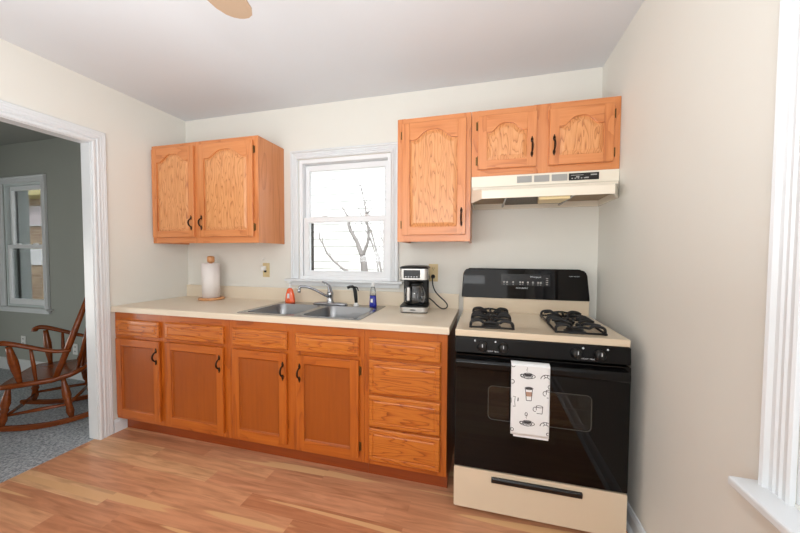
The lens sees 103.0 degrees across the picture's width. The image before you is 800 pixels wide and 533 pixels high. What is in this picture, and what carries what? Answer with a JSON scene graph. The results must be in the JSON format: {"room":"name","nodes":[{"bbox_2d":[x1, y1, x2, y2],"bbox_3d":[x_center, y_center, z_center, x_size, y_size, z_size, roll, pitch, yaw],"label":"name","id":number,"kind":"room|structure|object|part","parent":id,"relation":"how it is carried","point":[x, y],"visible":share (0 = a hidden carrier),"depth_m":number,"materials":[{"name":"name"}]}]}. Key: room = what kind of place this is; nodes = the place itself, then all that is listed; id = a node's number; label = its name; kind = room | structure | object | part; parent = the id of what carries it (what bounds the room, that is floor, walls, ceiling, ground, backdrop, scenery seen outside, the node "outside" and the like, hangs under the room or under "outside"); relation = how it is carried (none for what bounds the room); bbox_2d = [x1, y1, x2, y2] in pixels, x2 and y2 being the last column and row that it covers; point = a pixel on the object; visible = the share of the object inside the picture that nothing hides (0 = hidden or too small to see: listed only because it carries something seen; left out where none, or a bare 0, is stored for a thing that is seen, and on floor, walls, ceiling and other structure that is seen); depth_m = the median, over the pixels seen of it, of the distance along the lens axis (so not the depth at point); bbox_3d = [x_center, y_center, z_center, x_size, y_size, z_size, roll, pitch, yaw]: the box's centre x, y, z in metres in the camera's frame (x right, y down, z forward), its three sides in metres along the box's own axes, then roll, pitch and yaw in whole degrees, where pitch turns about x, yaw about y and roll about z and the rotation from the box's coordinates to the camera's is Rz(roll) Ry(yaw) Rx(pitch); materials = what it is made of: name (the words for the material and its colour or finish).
{"room":"kitchen","nodes":[
{"label":"kitchen","id":0,"kind":"room"},
{"bbox_2d":[0,38,187,422],"bbox_3d":[-2.406,0.012,1.013,0.051,2.454,4.077,1,2,15],"label":"wall","id":1,"kind":"structure","parent":0,"point":[141,269],"depth_m":2.31,"materials":[{"name":"white paint"}]},
{"bbox_2d":[0,116,98,439],"bbox_3d":[-2.236,0.195,1.732,0.086,2.033,0.917,1,2,15],"label":"trim","id":2,"kind":"structure","parent":1,"relation":"attached to","point":[84,145],"depth_m":2.16,"materials":[{"name":"white wood"}]},
{"bbox_2d":[0,100,113,439],"bbox_3d":[-2.186,0.154,1.720,0.016,2.122,1.087,1,2,15],"label":"trim","id":3,"kind":"structure","parent":1,"relation":"attached to","point":[97,139],"depth_m":2.18,"materials":[{"name":"white wood"}]},
{"bbox_2d":[114,418,127,432],"bbox_3d":[-2.041,1.149,2.322,0.014,0.093,0.085,1,2,15],"label":"baseboard","id":4,"kind":"structure","parent":1,"relation":"attached to","point":[120,424],"depth_m":2.32,"materials":[{"name":"white wood"}]},
{"bbox_2d":[0,67,602,362],"bbox_3d":[-2.466,-0.061,3.065,7.719,2.454,0.140,1,2,15],"label":"wall","id":5,"kind":"structure","parent":0,"point":[562,237],"depth_m":2.43,"materials":[{"name":"white paint"}]},
{"bbox_2d":[21,336,25,343],"bbox_3d":[-4.083,0.807,3.449,0.071,0.112,0.007,1,2,15],"label":"power outlet","id":6,"kind":"object","parent":5,"relation":"attached to","point":[23,338],"visible":0.65,"depth_m":3.44,"materials":[{"name":"white plastic"}]},
{"bbox_2d":[0,174,52,313],"bbox_3d":[-4.009,-0.235,3.471,0.841,1.452,0.239,1,2,15],"label":"window","id":7,"kind":"structure","parent":5,"relation":"in","point":[24,216],"depth_m":3.44,"materials":[{"name":"wood"}]},
{"bbox_3d":[-4.006,-0.533,3.439,0.584,0.673,0.030,1,2,15],"label":"sash","id":8,"kind":"part","parent":7,"relation":"part of","materials":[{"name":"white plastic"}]},
{"bbox_3d":[-4.017,0.088,3.432,0.584,0.648,0.030,1,2,15],"label":"sash","id":9,"kind":"part","parent":7,"relation":"part of","materials":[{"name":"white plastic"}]},
{"bbox_3d":[-4.035,0.448,3.408,0.841,0.020,0.058,1,2,15],"label":"sill","id":10,"kind":"part","parent":7,"relation":"part of","materials":[{"name":"white wood"}]},
{"bbox_3d":[-4.000,-0.531,3.440,0.541,0.599,0.003,1,2,15],"label":"pane","id":11,"kind":"part","parent":7,"relation":"part of","materials":[{"name":"clear glass"}]},
{"bbox_3d":[-4.010,0.079,3.432,0.541,0.559,0.003,1,2,15],"label":"pane","id":12,"kind":"part","parent":7,"relation":"part of","materials":[{"name":"clear glass"}]},
{"bbox_2d":[0,356,83,380],"bbox_3d":[-4.029,1.078,3.441,4.232,0.129,0.013,1,2,15],"label":"baseboard","id":13,"kind":"structure","parent":5,"relation":"attached to","point":[24,364],"depth_m":3.45,"materials":[{"name":"white wood"}]},
{"bbox_2d":[73,344,77,354],"bbox_3d":[-3.313,0.844,3.245,0.071,0.112,0.007,1,2,15],"label":"power outlet","id":14,"kind":"object","parent":5,"relation":"attached to","point":[75,346],"visible":0.79,"depth_m":3.24,"materials":[{"name":"white plastic"}]},
{"bbox_2d":[151,135,284,244],"bbox_3d":[-1.456,-0.563,2.522,0.987,0.764,0.357,1,2,15],"label":"upper cabinet","id":15,"kind":"object","parent":5,"relation":"attached to","point":[229,190],"visible":1,"depth_m":2.38,"materials":[{"name":"brown wood"}]},
{"bbox_3d":[-1.754,-0.570,2.457,0.311,0.590,0.008,1,2,15],"label":"panel","id":16,"kind":"part","parent":15,"relation":"part of","materials":[{"name":"brown wood"}]},
{"bbox_3d":[-1.753,-0.570,2.460,0.406,0.691,0.019,1,2,15],"label":"door","id":17,"kind":"part","parent":15,"relation":"part of","materials":[{"name":"brown wood"}]},
{"bbox_3d":[-1.588,-0.331,2.397,0.015,0.115,0.033,1,2,15],"label":"handle","id":18,"kind":"part","parent":15,"relation":"part of","materials":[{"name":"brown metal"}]},
{"bbox_3d":[-1.280,-0.563,2.331,0.382,0.590,0.008,1,2,15],"label":"panel","id":19,"kind":"part","parent":15,"relation":"part of","materials":[{"name":"brown wood"}]},
{"bbox_3d":[-1.280,-0.563,2.334,0.478,0.692,0.019,1,2,15],"label":"door","id":20,"kind":"part","parent":15,"relation":"part of","materials":[{"name":"brown wood"}]},
{"bbox_2d":[261,263,269,276],"bbox_3d":[-1.110,0.030,2.613,0.064,0.117,0.043,1,2,15],"label":"outlet","id":21,"kind":"object","parent":5,"relation":"attached to","point":[266,266],"visible":1,"depth_m":2.62,"materials":[{"name":"beige plastic"}]},
{"bbox_2d":[187,284,458,313],"bbox_3d":[-0.743,0.246,2.534,2.388,0.139,0.019,1,2,15],"label":"backsplash","id":22,"kind":"structure","parent":5,"relation":"attached to","point":[242,292],"depth_m":2.49,"materials":[{"name":"beige laminate"}]},
{"bbox_2d":[284,142,403,288],"bbox_3d":[-0.428,-0.377,2.486,0.973,1.063,0.185,1,2,15],"label":"window","id":23,"kind":"structure","parent":5,"relation":"in","point":[302,199],"depth_m":2.46,"materials":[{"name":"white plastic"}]},
{"bbox_3d":[-0.722,-0.142,2.627,0.015,0.427,0.018,1,2,15],"label":"screen frame","id":24,"kind":"part","parent":23,"relation":"part of","materials":[{"name":"metal"}]},
{"bbox_3d":[-0.446,0.113,2.446,0.973,0.019,0.066,1,2,15],"label":"sill","id":25,"kind":"part","parent":23,"relation":"part of","materials":[{"name":"white wood"}]},
{"bbox_3d":[-0.420,-0.370,2.513,0.762,0.945,0.130,1,2,15],"label":"frame","id":26,"kind":"part","parent":23,"relation":"part of","materials":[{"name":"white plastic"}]},
{"bbox_3d":[-0.428,-0.154,2.479,0.704,0.465,0.034,1,2,15],"label":"sash","id":27,"kind":"part","parent":23,"relation":"part of","materials":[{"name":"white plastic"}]},
{"bbox_3d":[-0.418,-0.578,2.499,0.706,0.452,0.034,1,2,15],"label":"sash","id":28,"kind":"part","parent":23,"relation":"part of","materials":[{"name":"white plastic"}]},
{"bbox_2d":[429,264,437,281],"bbox_3d":[0.238,0.044,2.272,0.066,0.124,0.008,1,2,15],"label":"power outlet","id":29,"kind":"object","parent":5,"relation":"attached to","point":[433,267],"visible":0.88,"depth_m":2.27,"materials":[{"name":"beige plastic"}]},
{"bbox_2d":[397,112,471,242],"bbox_3d":[0.235,-0.539,2.073,0.452,0.764,0.357,1,2,15],"label":"upper cabinet","id":30,"kind":"object","parent":5,"relation":"attached to","point":[434,204],"visible":1,"depth_m":1.93,"materials":[{"name":"brown wood"}]},
{"bbox_3d":[0.202,-0.537,1.937,0.296,0.590,0.008,1,2,15],"label":"panel","id":31,"kind":"part","parent":30,"relation":"part of","materials":[{"name":"brown wood"}]},
{"bbox_3d":[0.361,-0.296,1.880,0.015,0.115,0.033,1,2,15],"label":"handle","id":32,"kind":"part","parent":30,"relation":"part of","materials":[{"name":"brown metal"}]},
{"bbox_2d":[471,169,618,209],"bbox_3d":[0.818,-0.445,1.875,0.770,0.166,0.442,1,2,15],"label":"range hood","id":33,"kind":"object","parent":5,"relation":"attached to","point":[590,188],"visible":1,"depth_m":1.77,"materials":[{"name":"beige metal"}]},
{"bbox_2d":[517,176,531,182],"bbox_3d":[0.709,-0.497,1.812,0.079,0.037,0.005,1,2,15],"label":"vent grille","id":34,"kind":"object","parent":33,"relation":"attached to","point":[520,179],"depth_m":1.81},
{"bbox_2d":[534,175,548,181],"bbox_3d":[0.797,-0.496,1.789,0.079,0.037,0.005,1,2,15],"label":"vent grille","id":35,"kind":"object","parent":33,"relation":"attached to","point":[537,178],"depth_m":1.79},
{"bbox_2d":[552,174,566,180],"bbox_3d":[0.885,-0.494,1.765,0.079,0.037,0.005,1,2,15],"label":"vent grille","id":36,"kind":"object","parent":33,"relation":"attached to","point":[555,177],"depth_m":1.76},
{"bbox_2d":[569,172,598,180],"bbox_3d":[1.002,-0.492,1.734,0.147,0.038,0.006,1,2,15],"label":"switch","id":37,"kind":"object","parent":33,"relation":"attached to","point":[573,176],"depth_m":1.73,"materials":[{"name":"black plastic"}]},
{"bbox_2d":[471,96,620,176],"bbox_3d":[0.830,-0.721,1.908,0.771,0.383,0.357,1,2,15],"label":"upper cabinet","id":38,"kind":"object","parent":5,"relation":"attached to","point":[579,135],"visible":0.96,"depth_m":1.77,"materials":[{"name":"brown wood"}]},
{"bbox_3d":[0.611,-0.719,1.822,0.223,0.209,0.008,1,2,15],"label":"panel","id":39,"kind":"part","parent":38,"relation":"part of","materials":[{"name":"brown wood"}]},
{"bbox_3d":[0.612,-0.720,1.825,0.319,0.309,0.019,1,2,15],"label":"door","id":40,"kind":"part","parent":38,"relation":"part of","materials":[{"name":"brown wood"}]},
{"bbox_3d":[0.736,-0.671,1.768,0.015,0.115,0.033,1,2,15],"label":"handle","id":41,"kind":"part","parent":38,"relation":"part of","materials":[{"name":"brown metal"}]},
{"bbox_3d":[0.846,-0.669,1.738,0.015,0.115,0.033,1,2,15],"label":"handle","id":42,"kind":"part","parent":38,"relation":"part of","materials":[{"name":"brown metal"}]},
{"bbox_3d":[0.981,-0.714,1.724,0.220,0.209,0.008,1,2,15],"label":"panel","id":43,"kind":"part","parent":38,"relation":"part of","materials":[{"name":"brown wood"}]},
{"bbox_3d":[0.982,-0.714,1.727,0.315,0.309,0.019,1,2,15],"label":"door","id":44,"kind":"part","parent":38,"relation":"part of","materials":[{"name":"brown wood"}]},
{"bbox_2d":[0,368,627,532],"bbox_3d":[-2.905,1.240,1.182,7.567,0.023,3.810,1,2,15],"label":"floor","id":45,"kind":"structure","parent":0,"point":[129,480],"depth_m":1.73,"materials":[{"name":"brown wood"}]},
{"bbox_2d":[0,298,88,431],"bbox_3d":[-2.642,0.635,2.583,0.800,1.087,0.635,-1,2,-30],"label":"rocking chair","id":46,"kind":"object","parent":45,"relation":"on","point":[36,375],"visible":0.77,"depth_m":2.39,"materials":[{"name":"brown wood"}]},
{"bbox_3d":[-2.795,0.993,2.248,0.051,0.269,0.070,1,2,15],"label":"leg","id":47,"kind":"part","parent":46,"relation":"part of","materials":[{"name":"brown wood"}]},
{"bbox_3d":[-2.715,0.697,2.237,0.052,0.287,0.073,0,2,-15],"label":"arm post","id":48,"kind":"part","parent":46,"relation":"part of","materials":[{"name":"brown wood"}]},
{"bbox_3d":[-3.020,0.978,2.635,0.070,0.269,0.051,1,2,14],"label":"leg","id":49,"kind":"part","parent":46,"relation":"part of","materials":[{"name":"brown wood"}]},
{"bbox_3d":[-2.627,0.577,2.270,0.395,0.135,0.066,-1,2,-33],"label":"arm","id":50,"kind":"part","parent":46,"relation":"part of","materials":[{"name":"brown wood"}]},
{"bbox_3d":[-2.731,0.811,2.538,0.488,0.113,0.544,-1,2,-30],"label":"seat","id":51,"kind":"part","parent":46,"relation":"part of","materials":[{"name":"brown wood"}]},
{"bbox_3d":[-2.981,0.679,2.693,0.073,0.287,0.052,2,3,45],"label":"arm post","id":52,"kind":"part","parent":46,"relation":"part of","materials":[{"name":"brown wood"}]},
{"bbox_3d":[-2.905,0.558,2.747,0.395,0.135,0.066,-1,2,-27],"label":"arm","id":53,"kind":"part","parent":46,"relation":"part of","materials":[{"name":"brown wood"}]},
{"bbox_3d":[-2.524,0.997,2.414,0.090,0.298,0.052,1,2,12],"label":"leg","id":54,"kind":"part","parent":46,"relation":"part of","materials":[{"name":"brown wood"}]},
{"bbox_3d":[-2.474,0.525,2.400,0.233,0.642,0.041,-1,2,-30],"label":"post","id":55,"kind":"part","parent":46,"relation":"part of","materials":[{"name":"brown wood"}]},
{"bbox_3d":[-2.743,0.982,2.789,0.052,0.298,0.090,1,2,17],"label":"leg","id":56,"kind":"part","parent":46,"relation":"part of","materials":[{"name":"brown wood"}]},
{"bbox_2d":[115,312,238,447],"bbox_3d":[-1.497,0.755,2.428,0.991,0.876,0.643,1,2,15],"label":"base cabinet","id":57,"kind":"object","parent":45,"relation":"on","point":[173,373],"visible":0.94,"depth_m":2.14,"materials":[{"name":"brown wood"}]},
{"bbox_3d":[-1.832,0.789,2.226,0.306,0.461,0.006,1,2,15],"label":"panel","id":58,"kind":"part","parent":57,"relation":"part of","materials":[{"name":"brown wood"}]},
{"bbox_3d":[-1.832,0.431,2.216,0.396,0.109,0.019,1,2,15],"label":"drawer","id":59,"kind":"part","parent":57,"relation":"part of","materials":[{"name":"brown wood"}]},
{"bbox_3d":[-1.831,0.789,2.228,0.401,0.563,0.019,1,2,15],"label":"door","id":60,"kind":"part","parent":57,"relation":"part of","materials":[{"name":"brown wood"}]},
{"bbox_3d":[-1.668,0.616,2.153,0.015,0.115,0.033,1,2,15],"label":"handle","id":61,"kind":"part","parent":57,"relation":"part of","materials":[{"name":"brown metal"}]},
{"bbox_3d":[-1.359,0.794,2.101,0.380,0.463,0.006,1,2,15],"label":"panel","id":62,"kind":"part","parent":57,"relation":"part of","materials":[{"name":"brown wood"}]},
{"bbox_3d":[-1.356,0.436,2.090,0.478,0.112,0.019,1,2,15],"label":"drawer","id":63,"kind":"part","parent":57,"relation":"part of","materials":[{"name":"brown wood"}]},
{"bbox_3d":[-1.359,0.794,2.103,0.475,0.565,0.019,1,2,15],"label":"door","id":64,"kind":"part","parent":57,"relation":"part of","materials":[{"name":"brown wood"}]},
{"bbox_3d":[-1.159,0.623,2.018,0.015,0.115,0.033,1,2,15],"label":"handle","id":65,"kind":"part","parent":57,"relation":"part of","materials":[{"name":"brown metal"}]},
{"bbox_2d":[111,284,458,334],"bbox_3d":[-0.820,0.256,2.243,2.388,0.139,0.620,1,2,15],"label":"countertop","id":66,"kind":"structure","parent":57,"relation":"on","point":[437,320],"depth_m":2.22,"materials":[{"name":"beige laminate"}]},
{"bbox_2d":[198,256,224,300],"bbox_3d":[-1.555,0.092,2.619,0.194,0.358,0.194,1,2,15],"label":"paper towel holder","id":67,"kind":"object","parent":66,"relation":"on","point":[210,259],"visible":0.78,"depth_m":2.59,"materials":[{"name":"brown wood"}]},
{"bbox_2d":[201,263,219,297],"bbox_3d":[-1.557,0.113,2.619,0.130,0.278,0.133,1,2,15],"label":"paper towel roll","id":68,"kind":"object","parent":67,"relation":"on","point":[210,272],"visible":1,"depth_m":2.56,"materials":[{"name":"white paper"}]},
{"bbox_2d":[237,301,385,319],"bbox_3d":[-0.573,0.376,2.165,0.843,0.174,0.517,1,2,15],"label":"sink","id":69,"kind":"object","parent":66,"relation":"in","point":[297,309],"visible":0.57,"depth_m":2.26,"materials":[{"name":"metal"}]},
{"bbox_3d":[-0.778,0.374,2.179,0.359,0.174,0.380,1,2,15],"label":"bowl","id":70,"kind":"part","parent":69,"relation":"part of","materials":[{"name":"metal"}]},
{"bbox_2d":[285,281,294,302],"bbox_3d":[-0.844,0.195,2.441,0.084,0.163,0.052,1,2,15],"label":"soap bottle","id":71,"kind":"object","parent":69,"relation":"on","point":[290,297],"visible":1,"depth_m":2.42,"materials":[{"name":"orange plastic"}]},
{"bbox_3d":[-0.387,0.380,2.075,0.362,0.174,0.380,1,2,15],"label":"bowl","id":72,"kind":"part","parent":69,"relation":"part of","materials":[{"name":"metal"}]},
{"bbox_2d":[347,285,358,305],"bbox_3d":[-0.341,0.209,2.299,0.087,0.151,0.038,0,2,0],"label":"sprayer","id":73,"kind":"object","parent":69,"relation":"on","point":[349,286],"visible":1,"depth_m":2.29,"materials":[{"name":"black plastic"}]},
{"bbox_2d":[369,282,376,306],"bbox_3d":[-0.193,0.199,2.270,0.056,0.173,0.040,1,2,15],"label":"soap bottle","id":74,"kind":"object","parent":69,"relation":"on","point":[372,303],"visible":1,"depth_m":2.26,"materials":[{"name":"blue plastic"}]},
{"bbox_2d":[297,281,347,305],"bbox_3d":[-0.564,0.196,2.351,0.354,0.171,0.144,0,2,-8],"label":"faucet","id":75,"kind":"object","parent":66,"relation":"on","point":[329,295],"visible":1,"depth_m":2.34,"materials":[{"name":"silver metal"}]},
{"bbox_3d":[-0.627,0.183,2.308,0.224,0.101,0.023,-1,2,-24],"label":"spout","id":76,"kind":"part","parent":75,"relation":"part of","materials":[{"name":"silver metal"}]},
{"bbox_3d":[-0.545,0.152,2.365,0.086,0.084,0.053,1,2,15],"label":"lever","id":77,"kind":"part","parent":75,"relation":"part of","materials":[{"name":"silver metal"}]},
{"bbox_3d":[-0.517,0.273,2.361,0.274,0.017,0.058,1,2,15],"label":"plate","id":78,"kind":"part","parent":75,"relation":"part of","materials":[{"name":"silver metal"}]},
{"bbox_2d":[400,265,447,312],"bbox_3d":[0.127,0.144,2.158,0.327,0.304,0.254,-2,3,-45],"label":"coffee maker","id":79,"kind":"object","parent":66,"relation":"on","point":[416,278],"visible":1,"depth_m":2.06,"materials":[{"name":"black plastic"},{"name":"silver plastic"},{"name":"glass"}]},
{"bbox_3d":[0.059,0.175,2.039,0.023,0.130,0.060,1,2,9],"label":"carafe handle","id":80,"kind":"part","parent":79,"relation":"part of","materials":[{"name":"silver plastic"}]},
{"bbox_3d":[0.104,0.002,2.130,0.186,0.019,0.206,1,2,9],"label":"lid","id":81,"kind":"part","parent":79,"relation":"part of","materials":[{"name":"black plastic"}]},
{"bbox_3d":[0.099,0.114,2.104,0.104,0.025,0.104,1,2,9],"label":"carafe lid","id":82,"kind":"part","parent":79,"relation":"part of","materials":[{"name":"black plastic"}]},
{"bbox_3d":[0.268,0.184,2.215,0.133,0.221,0.055,1,2,9],"label":"power cord","id":83,"kind":"part","parent":79,"relation":"part of","materials":[{"name":"black plastic"}]},
{"bbox_2d":[230,320,367,472],"bbox_3d":[-0.574,0.768,2.183,0.916,0.876,0.643,1,2,15],"label":"base cabinet","id":84,"kind":"object","parent":45,"relation":"on","point":[298,391],"visible":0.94,"depth_m":1.91,"materials":[{"name":"brown wood"}]},
{"bbox_3d":[-0.872,0.801,1.971,0.296,0.463,0.006,1,2,15],"label":"panel","id":85,"kind":"part","parent":84,"relation":"part of","materials":[{"name":"brown wood"}]},
{"bbox_3d":[-0.867,0.444,1.960,0.391,0.109,0.019,1,2,15],"label":"false drawer","id":86,"kind":"part","parent":84,"relation":"part of","materials":[{"name":"brown wood"}]},
{"bbox_3d":[-0.872,0.801,1.974,0.391,0.565,0.019,1,2,15],"label":"door","id":87,"kind":"part","parent":84,"relation":"part of","materials":[{"name":"brown wood"}]},
{"bbox_3d":[-0.710,0.629,1.898,0.015,0.115,0.033,1,2,15],"label":"handle","id":88,"kind":"part","parent":84,"relation":"part of","materials":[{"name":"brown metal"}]},
{"bbox_3d":[-0.600,0.631,1.869,0.015,0.115,0.033,1,2,15],"label":"handle","id":89,"kind":"part","parent":84,"relation":"part of","materials":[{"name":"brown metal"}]},
{"bbox_3d":[-0.425,0.807,1.853,0.301,0.463,0.006,1,2,15],"label":"panel","id":90,"kind":"part","parent":84,"relation":"part of","materials":[{"name":"brown wood"}]},
{"bbox_3d":[-0.427,0.451,1.843,0.404,0.109,0.019,1,2,15],"label":"false drawer","id":91,"kind":"part","parent":84,"relation":"part of","materials":[{"name":"brown wood"}]},
{"bbox_3d":[-0.425,0.807,1.855,0.396,0.565,0.019,1,2,15],"label":"door","id":92,"kind":"part","parent":84,"relation":"part of","materials":[{"name":"brown wood"}]},
{"bbox_2d":[365,319,456,487],"bbox_3d":[0.098,0.777,2.021,0.464,0.876,0.610,1,2,15],"label":"base cabinet","id":93,"kind":"object","parent":45,"relation":"on","point":[410,376],"visible":0.85,"depth_m":1.73,"materials":[{"name":"brown wood"}]},
{"bbox_3d":[0.019,1.001,1.744,0.401,0.183,0.019,1,2,15],"label":"drawer","id":94,"kind":"part","parent":93,"relation":"part of","materials":[{"name":"brown wood"}]},
{"bbox_3d":[0.020,0.810,1.737,0.401,0.175,0.019,1,2,15],"label":"drawer","id":95,"kind":"part","parent":93,"relation":"part of","materials":[{"name":"brown wood"}]},
{"bbox_3d":[0.021,0.616,1.730,0.401,0.183,0.019,1,2,15],"label":"drawer","id":96,"kind":"part","parent":93,"relation":"part of","materials":[{"name":"brown wood"}]},
{"bbox_3d":[0.021,0.452,1.724,0.401,0.109,0.019,1,2,15],"label":"drawer","id":97,"kind":"part","parent":93,"relation":"part of","materials":[{"name":"brown wood"}]},
{"bbox_2d":[454,268,630,532],"bbox_3d":[0.716,0.625,1.790,0.772,1.201,0.704,1,2,15],"label":"gas range","id":98,"kind":"object","parent":45,"relation":"on","point":[577,478],"visible":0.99,"depth_m":1.51,"materials":[{"name":"black metal"}]},
{"bbox_3d":[0.399,0.390,1.540,0.048,0.048,0.033,1,2,15],"label":"knob","id":99,"kind":"part","parent":98,"relation":"part of","materials":[{"name":"black plastic"}]},
{"bbox_3d":[0.492,0.392,1.515,0.048,0.048,0.033,1,2,15],"label":"knob","id":100,"kind":"part","parent":98,"relation":"part of","materials":[{"name":"black plastic"}]},
{"bbox_2d":[510,360,549,440],"bbox_3d":[0.597,0.616,1.468,0.165,0.345,0.038,1,2,15],"label":"tea towel","id":101,"kind":"object","parent":98,"relation":"hanging from","point":[530,381],"visible":1,"depth_m":1.45,"materials":[{"name":"white fabric"}]},
{"bbox_3d":[0.638,1.044,1.500,0.399,0.029,0.015,1,2,15],"label":"drawer pull","id":102,"kind":"part","parent":98,"relation":"part of","materials":[{"name":"black plastic"}]},
{"bbox_3d":[0.644,1.109,1.527,0.761,0.203,0.036,1,2,15],"label":"storage drawer","id":103,"kind":"part","parent":98,"relation":"part of","materials":[{"name":"beige metal"}]},
{"bbox_2d":[454,352,630,492],"bbox_3d":[0.717,0.774,1.784,0.758,0.858,0.683,1,2,15],"label":"oven","id":104,"kind":"object","parent":98,"relation":"in","point":[586,450],"depth_m":1.48,"materials":[{"name":"black glass"}]},
{"bbox_2d":[455,306,630,346],"bbox_3d":[0.727,0.304,1.799,0.763,0.079,0.627,1,2,15],"label":"cooktop","id":105,"kind":"object","parent":98,"relation":"in","point":[549,326],"depth_m":1.60,"materials":[{"name":"beige metal"}]},
{"bbox_3d":[0.648,0.391,1.505,0.763,0.076,0.034,1,2,15],"label":"control panel","id":106,"kind":"part","parent":98,"relation":"part of","materials":[{"name":"black metal"}]},
{"bbox_3d":[0.799,0.396,1.434,0.048,0.048,0.033,1,2,15],"label":"knob","id":107,"kind":"part","parent":98,"relation":"part of","materials":[{"name":"black plastic"}]},
{"bbox_3d":[0.890,0.397,1.409,0.048,0.048,0.033,1,2,15],"label":"knob","id":108,"kind":"part","parent":98,"relation":"part of","materials":[{"name":"black plastic"}]},
{"bbox_2d":[0,0,643,144],"bbox_3d":[-2.898,-1.259,1.101,7.859,0.076,4.077,1,2,15],"label":"ceiling","id":109,"kind":"structure","parent":0,"point":[187,60],"depth_m":1.77,"materials":[{"name":"paint"}]},
{"bbox_2d":[208,0,251,18],"bbox_3d":[-0.714,-1.039,0.534,1.381,0.302,1.368,1,2,15],"label":"ceiling fan","id":110,"kind":"object","parent":109,"relation":"hanging from","point":[241,9],"visible":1,"depth_m":1.16,"materials":[{"name":"beige wood"}]},
{"bbox_2d":[596,0,799,532],"bbox_3d":[0.842,0.056,0.217,0.140,2.454,3.950,1,2,15],"label":"wall","id":111,"kind":"structure","parent":0,"point":[683,246],"depth_m":1.09,"materials":[{"name":"white paint"}]},
{"bbox_2d":[626,501,645,532],"bbox_3d":[0.738,1.235,0.212,0.028,0.096,3.810,1,2,15],"label":"baseboard","id":112,"kind":"structure","parent":111,"relation":"attached to","point":[633,525],"depth_m":1.47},
{"bbox_2d":[728,0,799,532],"bbox_3d":[0.779,-0.108,0.115,0.208,1.421,1.374,1,2,15],"label":"window","id":113,"kind":"structure","parent":111,"relation":"in","point":[773,495],"depth_m":0.74,"materials":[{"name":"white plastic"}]},
{"bbox_3d":[0.733,0.577,0.150,0.119,0.023,1.374,1,2,15],"label":"sill","id":114,"kind":"part","parent":113,"relation":"part of","materials":[{"name":"white wood"}]},
{"bbox_3d":[0.737,-0.127,0.127,0.023,1.386,1.333,1,2,15],"label":"casing","id":115,"kind":"part","parent":113,"relation":"part of","materials":[{"name":"white wood"}]},
{"bbox_3d":[0.815,-0.093,0.107,0.135,1.306,1.194,1,2,15],"label":"frame","id":116,"kind":"part","parent":113,"relation":"part of","materials":[{"name":"white plastic"}]},
{"label":"outside","id":117,"kind":"structure","parent":0,"visible":0},
{"bbox_3d":[-3.855,1.055,15.308,35.560,0.051,22.718,1,2,15],"label":"ground","id":118,"kind":"structure","parent":117,"visible":0},
{"bbox_2d":[312,167,384,271],"bbox_3d":[0.627,-0.684,5.372,8.128,4.173,0.173,1,2,15],"label":"house","id":119,"kind":"structure","parent":118,"relation":"on","point":[331,190],"depth_m":5.71,"materials":[{"name":"white"}]},
{"bbox_2d":[317,181,382,271],"bbox_3d":[-0.532,0.174,4.061,1.162,2.544,0.105,1,2,15],"label":"bare tree","id":120,"kind":"object","parent":118,"relation":"on","point":[363,261],"visible":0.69,"depth_m":4.01,"materials":[{"name":"grey plant"}]}
]}

